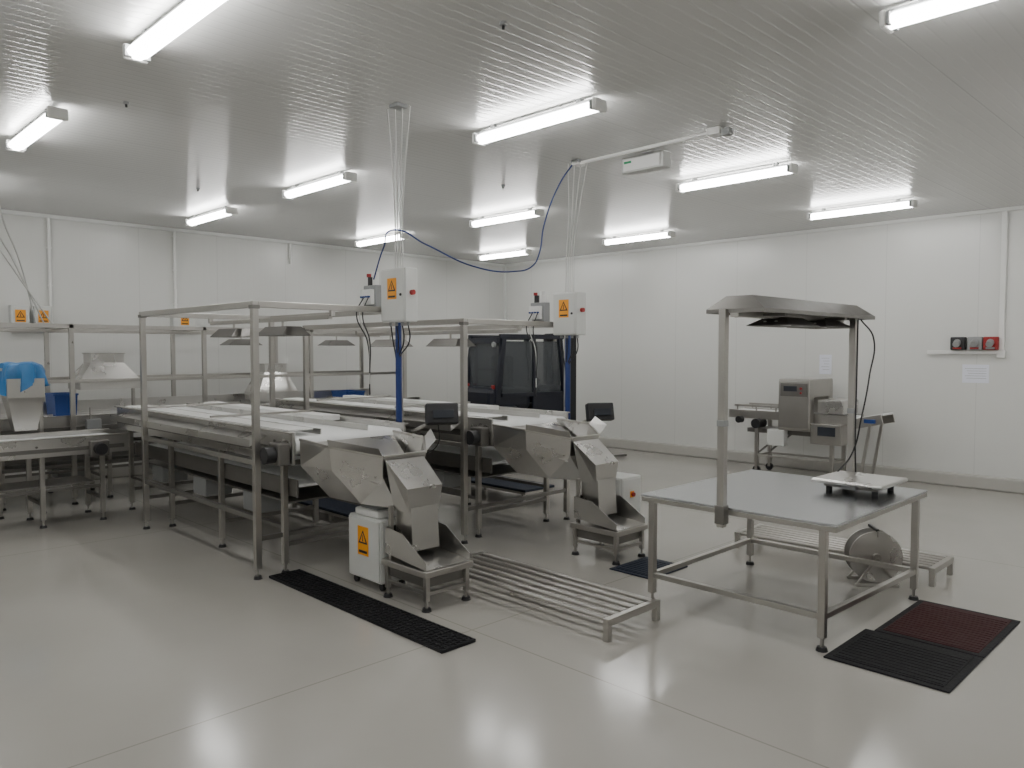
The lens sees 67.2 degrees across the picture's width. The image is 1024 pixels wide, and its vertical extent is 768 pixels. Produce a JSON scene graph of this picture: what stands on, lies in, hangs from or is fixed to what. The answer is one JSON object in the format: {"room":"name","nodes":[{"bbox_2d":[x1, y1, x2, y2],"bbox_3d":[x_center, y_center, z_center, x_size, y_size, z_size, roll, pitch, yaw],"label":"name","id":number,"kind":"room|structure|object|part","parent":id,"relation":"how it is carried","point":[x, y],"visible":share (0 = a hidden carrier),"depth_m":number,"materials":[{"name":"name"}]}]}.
{"room":"factory floor","nodes":[
{"label":"factory floor","id":0,"kind":"room"},
{"bbox_2d":[0,214,503,475],"bbox_3d":[-5.503,-0.492,11.144,15.270,3.600,0.200,-3,4,-45],"label":"wall","id":1,"kind":"structure","parent":0,"point":[103,274],"depth_m":11.80,"materials":[{"name":"white paint"}]},
{"bbox_2d":[8,305,29,322],"bbox_3d":[-6.397,-0.857,9.998,0.210,0.330,0.145,-3,4,-45],"label":"junction box","id":2,"kind":"object","parent":1,"relation":"attached to","point":[17,313],"visible":0.7,"depth_m":9.94,"materials":[{"name":"paint"}]},
{"bbox_2d":[31,306,51,323],"bbox_3d":[-6.213,-0.865,10.181,0.210,0.330,0.145,-3,4,-45],"label":"junction box","id":3,"kind":"object","parent":1,"relation":"attached to","point":[47,309],"visible":0.59,"depth_m":10.13,"materials":[{"name":"paint"}]},
{"bbox_2d":[46,218,53,323],"bbox_3d":[-6.165,-1.454,10.270,0.060,1.499,0.049,-3,4,-45],"label":"conduit","id":4,"kind":"object","parent":1,"relation":"attached to","point":[48,247],"visible":0.84,"depth_m":10.25,"materials":[{"name":"white plastic"}]},
{"bbox_2d":[5,465,152,482],"bbox_3d":[-5.391,1.226,11.107,14.870,0.170,0.120,-3,4,-45],"label":"baseboard","id":5,"kind":"structure","parent":1,"relation":"attached to","point":[117,472],"depth_m":10.84,"materials":[{"name":"paint"}]},
{"bbox_2d":[171,231,177,307],"bbox_3d":[-4.999,-1.665,11.415,0.060,1.179,0.049,-3,4,-45],"label":"conduit","id":6,"kind":"object","parent":1,"relation":"attached to","point":[174,270],"visible":0.96,"depth_m":11.39,"materials":[{"name":"white plastic"}]},
{"bbox_2d":[170,318,195,326],"bbox_3d":[-4.901,-0.938,11.477,0.340,0.260,0.145,-3,4,-45],"label":"junction box","id":7,"kind":"object","parent":1,"relation":"attached to","point":[189,322],"visible":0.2,"depth_m":11.41,"materials":[{"name":"paint"}]},
{"bbox_2d":[1,209,504,266],"bbox_3d":[-5.433,-2.261,10.960,14.820,0.050,0.050,-3,4,-45],"label":"trim","id":8,"kind":"structure","parent":1,"relation":"attached to","point":[4,211],"depth_m":11.85,"materials":[{"name":"white plastic"}]},
{"bbox_2d":[288,244,291,263],"bbox_3d":[-3.663,-2.148,12.717,0.060,0.329,0.049,-3,4,-45],"label":"conduit","id":9,"kind":"object","parent":1,"relation":"attached to","point":[290,245],"visible":1,"depth_m":12.70,"materials":[{"name":"white plastic"}]},
{"bbox_2d":[358,272,380,306],"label":"control box","id":10,"kind":"object","parent":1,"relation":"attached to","point":[370,294],"depth_m":7.12,"materials":[{"name":"white plastic"}]},
{"bbox_2d":[503,267,505,333],"bbox_3d":[-0.148,-0.778,16.260,0.050,3.380,0.050,-3,4,-45],"label":"trim","id":11,"kind":"structure","parent":1,"relation":"attached to","point":[504,268],"depth_m":16.19,"materials":[{"name":"white plastic"}]},
{"bbox_2d":[0,447,1023,767],"bbox_3d":[-0.087,1.647,5.761,15.270,0.200,15.600,-3,4,-45],"label":"floor","id":12,"kind":"structure","parent":0,"point":[123,644],"depth_m":4.54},
{"bbox_2d":[0,361,48,518],"bbox_3d":[-5.195,0.600,8.199,0.485,1.676,0.395,-3,4,-45],"label":"stand","id":13,"kind":"object","parent":12,"relation":"on","point":[22,384],"visible":0.74,"depth_m":8.08,"materials":[{"name":"silver metal"}]},
{"bbox_2d":[0,428,128,528],"bbox_3d":[-4.870,0.995,7.901,1.632,0.913,0.850,-3,4,-45],"label":"conveyor","id":14,"kind":"object","parent":12,"relation":"on","point":[40,446],"visible":1,"depth_m":7.95,"materials":[{"name":"silver metal"}]},
{"bbox_2d":[0,476,94,492],"bbox_3d":[-4.930,1.040,7.950,1.000,0.020,0.500,-2,4,-45],"label":"shelf","id":15,"kind":"object","parent":14,"relation":"attached to","point":[30,484],"depth_m":7.93,"materials":[{"name":"silver metal"}]},
{"bbox_3d":[-4.282,0.668,7.990,0.120,0.120,0.170,-2,4,-45],"label":"gear motor","id":16,"kind":"part","parent":14,"relation":"part of","materials":[{"name":"black plastic"}]},
{"bbox_2d":[0,323,395,504],"bbox_3d":[-4.365,0.290,10.405,6.270,2.099,1.110,-3,4,-45],"label":"frame","id":17,"kind":"object","parent":12,"relation":"on","point":[45,328],"visible":0.36,"depth_m":9.85,"materials":[{"name":"silver metal"}]},
{"bbox_2d":[0,328,379,345],"bbox_3d":[-4.365,-0.617,10.365,6.200,0.182,0.282,-2,4,-45],"label":"lamp","id":18,"kind":"object","parent":17,"relation":"attached to","point":[240,341],"depth_m":10.29,"materials":[{"name":"silver metal"}]},
{"bbox_2d":[0,388,419,510],"bbox_3d":[-4.344,0.761,10.405,7.212,1.159,0.940,-3,4,-45],"label":"conveyor","id":19,"kind":"object","parent":12,"relation":"on","point":[91,414],"visible":0.21,"depth_m":9.41,"materials":[{"name":"silver metal"}]},
{"bbox_2d":[45,392,78,415],"bbox_3d":[-5.439,0.254,9.298,0.270,0.289,0.430,-3,4,-45],"label":"plastic crate","id":20,"kind":"object","parent":19,"relation":"on","point":[57,403],"visible":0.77,"depth_m":9.15,"materials":[{"name":"blue plastic"}]},
{"bbox_2d":[68,353,139,405],"bbox_3d":[-5.112,-0.026,9.652,0.710,0.729,0.513,-3,4,-45],"label":"hopper","id":21,"kind":"object","parent":19,"relation":"on","point":[95,365],"visible":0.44,"depth_m":9.50,"materials":[{"name":"silver metal"}]},
{"bbox_2d":[245,363,297,402],"bbox_3d":[-3.512,-0.015,11.236,0.630,0.569,0.453,-3,4,-45],"label":"hopper","id":22,"kind":"object","parent":19,"relation":"attached to","point":[284,386],"visible":0.54,"depth_m":11.13,"materials":[{"name":"silver metal"}]},
{"bbox_2d":[331,390,364,396],"bbox_3d":[-2.588,0.188,12.161,0.350,0.169,0.470,-3,4,-45],"label":"plastic crate","id":23,"kind":"object","parent":19,"relation":"on","point":[335,393],"visible":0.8,"depth_m":12.05,"materials":[{"name":"blue plastic"}]},
{"bbox_2d":[110,401,407,572],"bbox_3d":[-2.774,0.860,7.711,1.300,1.199,4.012,-3,4,-45],"label":"conveyor","id":24,"kind":"object","parent":12,"relation":"on","point":[225,427],"visible":0.83,"depth_m":7.02,"materials":[{"name":"silver metal"}]},
{"bbox_3d":[-2.974,0.306,7.432,0.218,0.012,3.680,-2,4,-45],"label":"guard plate","id":25,"kind":"part","parent":24,"relation":"part of","materials":[{"name":"white plastic"}]},
{"bbox_3d":[-1.839,0.548,5.948,0.170,0.130,0.130,-2,4,-45],"label":"gear motor","id":26,"kind":"part","parent":24,"relation":"part of","materials":[{"name":"black plastic"}]},
{"bbox_2d":[410,403,458,452],"bbox_3d":[-0.682,0.406,6.648,0.454,0.490,0.220,0,3,9],"label":"indicator","id":27,"kind":"object","parent":24,"relation":"attached to","point":[438,414],"visible":0.86,"depth_m":6.58,"materials":[{"name":"black plastic"}]},
{"bbox_2d":[138,301,403,579],"bbox_3d":[-2.333,0.386,7.329,1.450,2.179,2.503,-3,4,-45],"label":"frame","id":28,"kind":"object","parent":12,"relation":"on","point":[254,319],"visible":0.75,"depth_m":6.86,"materials":[{"name":"silver metal"}]},
{"bbox_2d":[208,310,334,337],"bbox_3d":[-2.348,-0.557,7.303,0.283,0.212,2.430,-2,4,-45],"label":"lamp","id":29,"kind":"object","parent":28,"relation":"attached to","point":[282,330],"depth_m":7.09,"materials":[{"name":"silver metal"}]},
{"bbox_2d":[356,312,370,394],"label":"power cables","id":30,"kind":"object","parent":28,"relation":"hanging from","point":[367,336],"depth_m":7.19,"materials":[{"name":"black plastic"}]},
{"bbox_2d":[381,267,416,356],"bbox_3d":[-0.954,-0.347,6.720,0.251,1.300,0.428,-3,4,-45],"label":"control box","id":31,"kind":"object","parent":28,"relation":"attached to","point":[398,285],"visible":0.94,"depth_m":6.57,"materials":[{"name":"white metal"}]},
{"bbox_3d":[-1.027,-0.763,6.617,0.012,0.436,0.326,-2,4,-45],"label":"door panel","id":32,"kind":"part","parent":31,"relation":"part of","materials":[{"name":"paint"}]},
{"bbox_2d":[291,498,357,521],"bbox_3d":[-1.814,1.370,8.192,0.350,0.140,1.700,-3,4,-45],"label":"platform","id":33,"kind":"object","parent":12,"relation":"on","point":[333,507],"visible":0.25,"depth_m":8.18,"materials":[{"name":"blue rubber"}]},
{"bbox_3d":[-1.814,1.345,8.191,0.330,0.030,1.680,-2,4,-45],"label":"frame","id":34,"kind":"part","parent":33,"relation":"part of","materials":[{"name":"silver metal"}]},
{"bbox_2d":[269,569,475,653],"bbox_3d":[-1.072,1.552,5.415,0.270,0.020,2.140,-3,4,-45],"label":"rubber floor grating","id":35,"kind":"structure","parent":12,"relation":"on","point":[439,638],"depth_m":5.25,"materials":[{"name":"black rubber"}]},
{"bbox_2d":[349,504,405,590],"bbox_3d":[-1.014,1.236,5.904,0.280,0.607,0.465,-3,4,-45],"label":"electrical box","id":36,"kind":"object","parent":12,"relation":"on","point":[367,524],"visible":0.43,"depth_m":5.79,"materials":[{"name":"white plastic"}]},
{"bbox_3d":[-1.120,1.244,5.832,0.014,0.456,0.396,-2,4,-45],"label":"door panel","id":37,"kind":"part","parent":36,"relation":"part of","materials":[{"name":"paint"}]},
{"bbox_3d":[-0.873,1.246,5.777,0.236,0.440,0.006,-2,4,-45],"label":"panel","id":38,"kind":"part","parent":36,"relation":"part of","materials":[{"name":"paint"}]},
{"bbox_2d":[299,429,472,612],"bbox_3d":[-0.878,0.963,5.827,0.962,1.160,1.270,-3,4,-45],"label":"chute","id":39,"kind":"object","parent":12,"relation":"on","point":[393,471],"visible":1,"depth_m":5.63,"materials":[{"name":"silver metal"}]},
{"bbox_3d":[-0.711,0.740,5.672,0.353,0.361,0.252,-2,4,-45],"label":"spout","id":40,"kind":"part","parent":39,"relation":"part of","materials":[{"name":"silver metal"}]},
{"bbox_3d":[-0.615,1.293,5.574,0.440,0.045,0.520,-2,4,-45],"label":"plate","id":41,"kind":"part","parent":39,"relation":"part of","materials":[{"name":"silver metal"}]},
{"bbox_2d":[275,395,569,537],"bbox_3d":[-1.339,0.803,8.989,1.300,1.199,4.212,-3,4,-45],"label":"conveyor","id":42,"kind":"object","parent":12,"relation":"on","point":[484,461],"visible":0.54,"depth_m":7.97,"materials":[{"name":"silver metal"}]},
{"bbox_3d":[-1.539,0.250,8.710,0.218,0.012,3.880,-2,4,-45],"label":"guard plate","id":43,"kind":"part","parent":42,"relation":"part of","materials":[{"name":"white plastic"}]},
{"bbox_3d":[-0.334,0.495,7.155,0.170,0.130,0.130,-2,4,-45],"label":"gear motor","id":44,"kind":"part","parent":42,"relation":"part of","materials":[{"name":"black plastic"}]},
{"bbox_2d":[583,402,614,421],"bbox_3d":[0.816,0.433,7.851,0.454,0.490,0.220,0,3,9],"label":"indicator","id":45,"kind":"object","parent":42,"relation":"attached to","point":[602,411],"visible":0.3,"depth_m":7.78,"materials":[{"name":"black plastic"}]},
{"bbox_2d":[303,318,570,543],"bbox_3d":[-0.916,0.374,8.627,1.510,2.089,2.953,-3,4,-45],"label":"frame","id":46,"kind":"object","parent":12,"relation":"on","point":[491,325],"visible":0.56,"depth_m":7.96,"materials":[{"name":"silver metal"}]},
{"bbox_2d":[355,326,521,346],"bbox_3d":[-0.931,-0.524,8.603,0.283,0.212,2.880,-2,4,-45],"label":"lamp","id":47,"kind":"object","parent":46,"relation":"attached to","point":[452,342],"depth_m":8.40,"materials":[{"name":"silver metal"}]},
{"bbox_2d":[526,326,537,396],"label":"power cables","id":48,"kind":"object","parent":46,"relation":"attached to","point":[535,350],"depth_m":8.36,"materials":[{"name":"black plastic"}]},
{"bbox_2d":[528,291,549,321],"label":"control box","id":49,"kind":"object","parent":46,"relation":"on","point":[539,311],"depth_m":8.29,"materials":[{"name":"grey plastic"}]},
{"bbox_2d":[553,292,585,366],"bbox_3d":[0.616,-0.338,7.878,0.289,1.180,0.383,-3,4,-45],"label":"control box","id":50,"kind":"object","parent":46,"relation":"attached to","point":[569,308],"visible":1,"depth_m":7.74,"materials":[{"name":"white metal"}]},
{"bbox_3d":[0.526,-0.709,7.767,0.012,0.406,0.291,-2,4,-45],"label":"door panel","id":51,"kind":"part","parent":50,"relation":"part of","materials":[{"name":"paint"}]},
{"bbox_2d":[460,476,553,505],"bbox_3d":[-0.479,1.269,9.791,0.500,0.200,2.300,-3,4,-45],"label":"platform","id":52,"kind":"object","parent":12,"relation":"on","point":[508,486],"visible":0.37,"depth_m":9.10,"materials":[{"name":"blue rubber"}]},
{"bbox_3d":[-0.479,1.214,9.789,0.480,0.030,2.280,-2,4,-45],"label":"frame","id":53,"kind":"part","parent":52,"relation":"part of","materials":[{"name":"silver metal"}]},
{"bbox_2d":[468,333,626,463],"bbox_3d":[0.544,0.219,12.381,2.860,2.070,1.100,-2,3,-33],"label":"machine","id":54,"kind":"object","parent":12,"relation":"on","point":[501,372],"visible":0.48,"depth_m":11.68,"materials":[{"name":"black paint"}]},
{"bbox_2d":[469,551,659,641],"bbox_3d":[0.177,1.483,5.550,0.560,0.146,1.744,-3,4,-45],"label":"rack","id":55,"kind":"object","parent":12,"relation":"on","point":[480,558],"visible":0.83,"depth_m":5.33,"materials":[{"name":"silver metal"}]},
{"bbox_2d":[492,417,647,565],"bbox_3d":[0.584,0.911,6.992,0.962,1.160,1.270,-3,4,-45],"label":"chute","id":56,"kind":"object","parent":12,"relation":"on","point":[567,449],"visible":1,"depth_m":6.80,"materials":[{"name":"silver metal"}]},
{"bbox_3d":[0.752,0.688,6.837,0.353,0.361,0.252,-2,4,-45],"label":"spout","id":57,"kind":"part","parent":56,"relation":"part of","materials":[{"name":"silver metal"}]},
{"bbox_3d":[0.848,1.241,6.739,0.440,0.045,0.520,-2,4,-45],"label":"plate","id":58,"kind":"part","parent":56,"relation":"part of","materials":[{"name":"silver metal"}]},
{"bbox_2d":[615,472,640,512],"bbox_3d":[1.027,1.174,7.409,0.320,0.599,0.355,-3,4,-45],"label":"control box","id":59,"kind":"object","parent":12,"relation":"on","point":[628,485],"visible":0.32,"depth_m":7.30,"materials":[{"name":"paint"}]},
{"bbox_3d":[0.910,1.138,7.317,0.014,0.496,0.296,-2,4,-45],"label":"door panel","id":60,"kind":"part","parent":59,"relation":"part of","materials":[{"name":"paint"}]},
{"bbox_3d":[1.136,1.138,7.311,0.276,0.480,0.006,-2,4,-45],"label":"panel","id":61,"kind":"part","parent":59,"relation":"part of","materials":[{"name":"paint"}]},
{"bbox_2d":[609,556,687,578],"bbox_3d":[1.129,1.511,6.353,0.520,0.018,0.420,-3,4,-45],"label":"anti-fatigue mat","id":62,"kind":"object","parent":12,"relation":"on","point":[639,567],"visible":0.62,"depth_m":6.32,"materials":[{"name":"blue rubber"}]},
{"bbox_2d":[641,469,926,652],"bbox_3d":[1.963,1.164,5.530,1.590,0.784,1.380,-3,4,-45],"label":"table","id":63,"kind":"object","parent":12,"relation":"on","point":[767,496],"visible":0.94,"depth_m":5.30,"materials":[{"name":"silver metal"}]},
{"bbox_2d":[706,295,874,527],"bbox_3d":[2.041,0.154,5.495,1.828,1.487,0.439,-3,4,-45],"label":"frame","id":64,"kind":"object","parent":63,"relation":"attached to","point":[778,312],"visible":0.92,"depth_m":5.06,"materials":[{"name":"silver metal"}]},
{"bbox_2d":[811,471,907,495],"bbox_3d":[2.518,0.724,5.582,0.500,0.090,0.500,-3,4,-45],"label":"scale","id":65,"kind":"object","parent":63,"relation":"on","point":[874,483],"visible":0.99,"depth_m":5.50,"materials":[{"name":"silver metal"}]},
{"bbox_3d":[2.525,0.727,5.589,0.360,0.025,0.380,-2,4,-45],"label":"frame","id":66,"kind":"part","parent":65,"relation":"part of","materials":[{"name":"silver metal"}]},
{"bbox_2d":[729,377,894,473],"bbox_3d":[4.168,0.621,10.892,0.785,1.402,2.194,-3,4,-45],"label":"conveyor","id":67,"kind":"object","parent":12,"relation":"on","point":[807,406],"visible":0.83,"depth_m":10.62,"materials":[{"name":"silver metal"}]},
{"bbox_3d":[3.495,0.553,11.274,0.220,0.160,0.400,-2,4,-45],"label":"drive motor","id":68,"kind":"part","parent":67,"relation":"part of","materials":[{"name":"black plastic"}]},
{"bbox_3d":[3.888,0.081,10.629,0.020,0.180,0.380,-2,4,-45],"label":"control panel","id":69,"kind":"part","parent":67,"relation":"part of","materials":[{"name":"silver metal"}]},
{"bbox_2d":[734,524,953,586],"bbox_3d":[2.788,1.437,6.607,0.480,0.146,1.674,-3,4,-45],"label":"rack","id":70,"kind":"object","parent":12,"relation":"on","point":[934,563],"visible":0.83,"depth_m":6.64,"materials":[{"name":"silver metal"}]},
{"bbox_2d":[844,524,902,587],"bbox_3d":[2.789,1.318,5.947,0.390,0.439,0.222,0,3,7],"label":"hose reel","id":71,"kind":"object","parent":12,"relation":"on","point":[871,543],"visible":0.97,"depth_m":5.88,"materials":[{"name":"silver metal"}]},
{"bbox_3d":[2.789,1.109,5.938,0.020,0.020,0.200,0,3,7],"label":"handle","id":72,"kind":"part","parent":71,"relation":"part of","materials":[{"name":"black plastic"}]},
{"bbox_2d":[823,629,982,692],"bbox_3d":[2.282,1.593,4.493,0.640,0.018,0.670,-3,4,-45],"label":"anti-fatigue mat","id":73,"kind":"object","parent":12,"relation":"on","point":[923,664],"visible":1,"depth_m":4.44,"materials":[{"name":"black rubber"}]},
{"bbox_2d":[874,600,1019,658],"bbox_3d":[2.840,1.571,5.009,0.860,0.018,0.620,-3,4,-45],"label":"anti-fatigue mat","id":74,"kind":"object","parent":12,"relation":"on","point":[966,631],"visible":1,"depth_m":4.95,"materials":[{"name":"red rubber"}]},
{"bbox_2d":[0,0,1023,263],"bbox_3d":[-0.087,-2.149,5.593,15.270,0.200,15.600,-3,4,-45],"label":"ceiling","id":75,"kind":"structure","parent":0,"point":[256,100],"depth_m":5.84,"materials":[{"name":"white plastic"}]},
{"bbox_2d":[0,207,52,323],"bbox_3d":[-5.049,-1.388,7.709,0.357,1.505,2.067,-1,3,-20],"label":"power cables","id":76,"kind":"object","parent":75,"relation":"hanging from","point":[23,281],"visible":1,"depth_m":8.16,"materials":[{"name":"grey plastic"}]},
{"bbox_2d":[5,106,68,152],"bbox_3d":[-3.751,-2.006,6.053,0.144,0.124,1.290,-3,4,-45],"label":"fluorescent ceiling light","id":77,"kind":"object","parent":75,"relation":"attached to","point":[52,116],"visible":1,"depth_m":5.91,"materials":[{"name":"grey plastic"}]},
{"bbox_2d":[8,114,60,150],"bbox_3d":[-3.751,-1.985,6.054,0.124,0.068,1.220,-2,4,-45],"label":"diffuser","id":78,"kind":"object","parent":77,"relation":"attached to","point":[43,123],"depth_m":6.02,"materials":[{"name":"white plastic"}]},
{"bbox_2d":[123,0,226,63],"bbox_3d":[-1.746,-1.917,4.030,0.144,0.124,1.290,-3,4,-45],"label":"fluorescent ceiling light","id":79,"kind":"object","parent":75,"relation":"attached to","point":[187,13],"visible":1,"depth_m":4.07,"materials":[{"name":"grey plastic"}]},
{"bbox_2d":[185,206,237,226],"bbox_3d":[-3.907,-2.179,9.975,0.144,0.124,1.290,-3,4,-45],"label":"fluorescent ceiling light","id":80,"kind":"object","parent":75,"relation":"attached to","point":[226,211],"visible":1,"depth_m":9.86,"materials":[{"name":"grey plastic"}]},
{"bbox_2d":[187,210,230,225],"bbox_3d":[-3.907,-2.159,9.976,0.124,0.068,1.220,-2,4,-45],"label":"diffuser","id":81,"kind":"object","parent":80,"relation":"attached to","point":[216,214],"depth_m":9.95,"materials":[{"name":"white plastic"}]},
{"bbox_2d":[282,171,356,199],"bbox_3d":[-2.043,-2.096,8.093,0.144,0.124,1.290,-3,4,-45],"label":"fluorescent ceiling light","id":82,"kind":"object","parent":75,"relation":"attached to","point":[342,177],"visible":1,"depth_m":7.99,"materials":[{"name":"grey plastic"}]},
{"bbox_2d":[285,175,349,197],"bbox_3d":[-2.043,-2.075,8.094,0.124,0.068,1.220,-2,4,-45],"label":"diffuser","id":83,"kind":"object","parent":82,"relation":"attached to","point":[334,180],"depth_m":8.04,"materials":[{"name":"white plastic"}]},
{"bbox_2d":[355,232,408,246],"bbox_3d":[-2.058,-2.273,12.085,0.144,0.124,1.290,-3,4,-45],"label":"fluorescent ceiling light","id":84,"kind":"object","parent":75,"relation":"attached to","point":[376,240],"visible":0.82,"depth_m":12.08,"materials":[{"name":"grey plastic"}]},
{"bbox_2d":[357,235,401,245],"bbox_3d":[-2.058,-2.252,12.086,0.124,0.068,1.220,-2,4,-45],"label":"diffuser","id":85,"kind":"object","parent":84,"relation":"attached to","point":[376,240],"depth_m":12.11,"materials":[{"name":"white plastic"}]},
{"bbox_2d":[386,102,410,267],"bbox_3d":[-0.927,-1.522,6.145,0.172,1.100,1.101,-1,3,-11],"label":"power cables","id":86,"kind":"object","parent":75,"relation":"hanging from","point":[398,106],"visible":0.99,"depth_m":6.13,"materials":[{"name":"grey plastic"}]},
{"bbox_2d":[373,165,572,279],"bbox_3d":[-0.292,-1.525,6.998,1.886,1.140,0.589,-1,3,-14],"label":"air hose","id":87,"kind":"object","parent":75,"relation":"hanging from","point":[387,232],"visible":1,"depth_m":7.06,"materials":[{"name":"blue"}]},
{"bbox_2d":[500,21,506,29],"bbox_3d":[-0.048,-1.968,4.231,0.040,0.039,0.040,-3,4,-45],"label":"ceiling sensor","id":88,"kind":"object","parent":75,"relation":"attached to","point":[503,24],"depth_m":4.22,"materials":[{"name":"white plastic"}]},
{"bbox_2d":[478,248,531,260],"bbox_3d":[-0.139,-2.357,13.982,0.144,0.124,1.290,-3,4,-45],"label":"fluorescent ceiling light","id":89,"kind":"object","parent":75,"relation":"attached to","point":[522,251],"visible":1,"depth_m":13.89,"materials":[{"name":"grey plastic"}]},
{"bbox_2d":[480,251,527,259],"bbox_3d":[-0.139,-2.336,13.983,0.124,0.068,1.220,-2,4,-45],"label":"diffuser","id":90,"kind":"object","parent":89,"relation":"attached to","point":[487,256],"depth_m":13.95,"materials":[{"name":"white plastic"}]},
{"bbox_2d":[469,208,544,227],"bbox_3d":[-0.088,-2.185,10.096,0.144,0.124,1.290,-3,4,-45],"label":"fluorescent ceiling light","id":91,"kind":"object","parent":75,"relation":"attached to","point":[530,212],"visible":1,"depth_m":10.01,"materials":[{"name":"grey plastic"}]},
{"bbox_2d":[472,211,537,226],"bbox_3d":[-0.088,-2.164,10.097,0.124,0.068,1.220,-2,4,-45],"label":"diffuser","id":92,"kind":"object","parent":91,"relation":"attached to","point":[483,221],"depth_m":10.05,"materials":[{"name":"white plastic"}]},
{"bbox_2d":[472,97,606,145],"bbox_3d":[0.172,-1.998,5.856,0.144,0.124,1.290,-3,4,-45],"label":"fluorescent ceiling light","id":93,"kind":"object","parent":75,"relation":"attached to","point":[582,107],"visible":1,"depth_m":5.75,"materials":[{"name":"grey plastic"}]},
{"bbox_2d":[565,159,587,291],"bbox_3d":[0.583,-1.524,7.554,0.172,1.220,0.570,-1,3,-11],"label":"power cables","id":94,"kind":"object","parent":75,"relation":"hanging from","point":[577,160],"visible":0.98,"depth_m":7.63,"materials":[{"name":"grey plastic"}]},
{"bbox_2d":[602,230,674,245],"bbox_3d":[1.937,-2.264,11.887,0.144,0.124,1.290,-3,4,-45],"label":"fluorescent ceiling light","id":95,"kind":"object","parent":75,"relation":"attached to","point":[662,234],"visible":1,"depth_m":11.82,"materials":[{"name":"grey plastic"}]},
{"bbox_2d":[605,233,668,244],"bbox_3d":[1.937,-2.243,11.888,0.124,0.068,1.220,-2,4,-45],"label":"diffuser","id":96,"kind":"object","parent":95,"relation":"attached to","point":[614,240],"depth_m":11.86,"materials":[{"name":"white plastic"}]},
{"bbox_2d":[622,150,670,175],"bbox_3d":[1.217,-2.026,7.016,0.144,0.169,0.460,-3,4,-45],"label":"emergency light","id":97,"kind":"object","parent":75,"relation":"attached to","point":[649,161],"visible":1,"depth_m":6.95,"materials":[{"name":"paint"}]},
{"bbox_2d":[572,126,732,166],"bbox_3d":[1.181,-2.060,6.754,0.140,0.079,1.660,-3,4,-45],"label":"conduit","id":98,"kind":"object","parent":75,"relation":"attached to","point":[717,131],"depth_m":6.54,"materials":[{"name":"white metal"}]},
{"bbox_2d":[676,163,797,192],"bbox_3d":[2.233,-2.081,7.753,0.144,0.124,1.290,-3,4,-45],"label":"fluorescent ceiling light","id":99,"kind":"object","parent":75,"relation":"attached to","point":[776,169],"visible":1,"depth_m":7.67,"materials":[{"name":"grey plastic"}]},
{"bbox_2d":[807,199,916,220],"bbox_3d":[4.293,-2.159,9.508,0.144,0.124,1.290,-3,4,-45],"label":"fluorescent ceiling light","id":100,"kind":"object","parent":75,"relation":"attached to","point":[911,203],"visible":1,"depth_m":9.44,"materials":[{"name":"grey plastic"}]},
{"bbox_2d":[879,0,994,33],"bbox_3d":[2.409,-1.898,3.598,0.144,0.124,1.290,-3,4,-45],"label":"fluorescent ceiling light","id":101,"kind":"object","parent":75,"relation":"attached to","point":[890,21],"visible":1,"depth_m":3.90,"materials":[{"name":"grey plastic"}]},
{"bbox_2d":[506,210,1023,479],"bbox_3d":[5.339,-0.482,10.900,0.200,3.600,15.400,-3,4,-45],"label":"wall","id":102,"kind":"structure","parent":0,"point":[648,348],"depth_m":11.46,"materials":[{"name":"white paint"}]},
{"bbox_2d":[504,205,1023,266],"bbox_3d":[5.180,-2.254,10.805,0.050,0.050,15.200,-3,4,-45],"label":"trim","id":103,"kind":"structure","parent":102,"relation":"attached to","point":[1013,208],"depth_m":11.62,"materials":[{"name":"white plastic"}]},
{"bbox_2d":[599,436,1023,493],"bbox_3d":[5.197,1.235,10.892,0.120,0.170,15.080,-3,4,-45],"label":"baseboard","id":104,"kind":"structure","parent":102,"relation":"attached to","point":[1011,485],"depth_m":11.36,"materials":[{"name":"paint"}]},
{"bbox_2d":[819,355,831,373],"bbox_3d":[4.660,-0.291,11.448,0.006,0.290,0.180,-3,4,-45],"label":"notice","id":105,"kind":"object","parent":102,"relation":"attached to","point":[825,363],"visible":1,"depth_m":11.44,"materials":[{"name":"white paper"}]},
{"bbox_2d":[927,211,1007,357],"bbox_3d":[5.946,-1.270,10.066,0.059,1.849,0.910,-3,4,-45],"label":"conduit","id":106,"kind":"object","parent":102,"relation":"attached to","point":[1001,353],"visible":1,"depth_m":9.77,"materials":[{"name":"white plastic"}]},
{"bbox_2d":[950,337,998,349],"bbox_3d":[5.983,-0.526,9.973,0.185,0.170,0.550,-3,4,-45],"label":"wall socket","id":107,"kind":"object","parent":102,"relation":"attached to","point":[956,343],"visible":1,"depth_m":9.93,"materials":[{"name":"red plastic"}]},
{"bbox_2d":[962,364,988,382],"bbox_3d":[6.050,-0.134,10.049,0.006,0.240,0.310,-3,4,-45],"label":"notice","id":108,"kind":"object","parent":102,"relation":"attached to","point":[970,373],"visible":1,"depth_m":10.05,"materials":[{"name":"white paper"}]}
]}

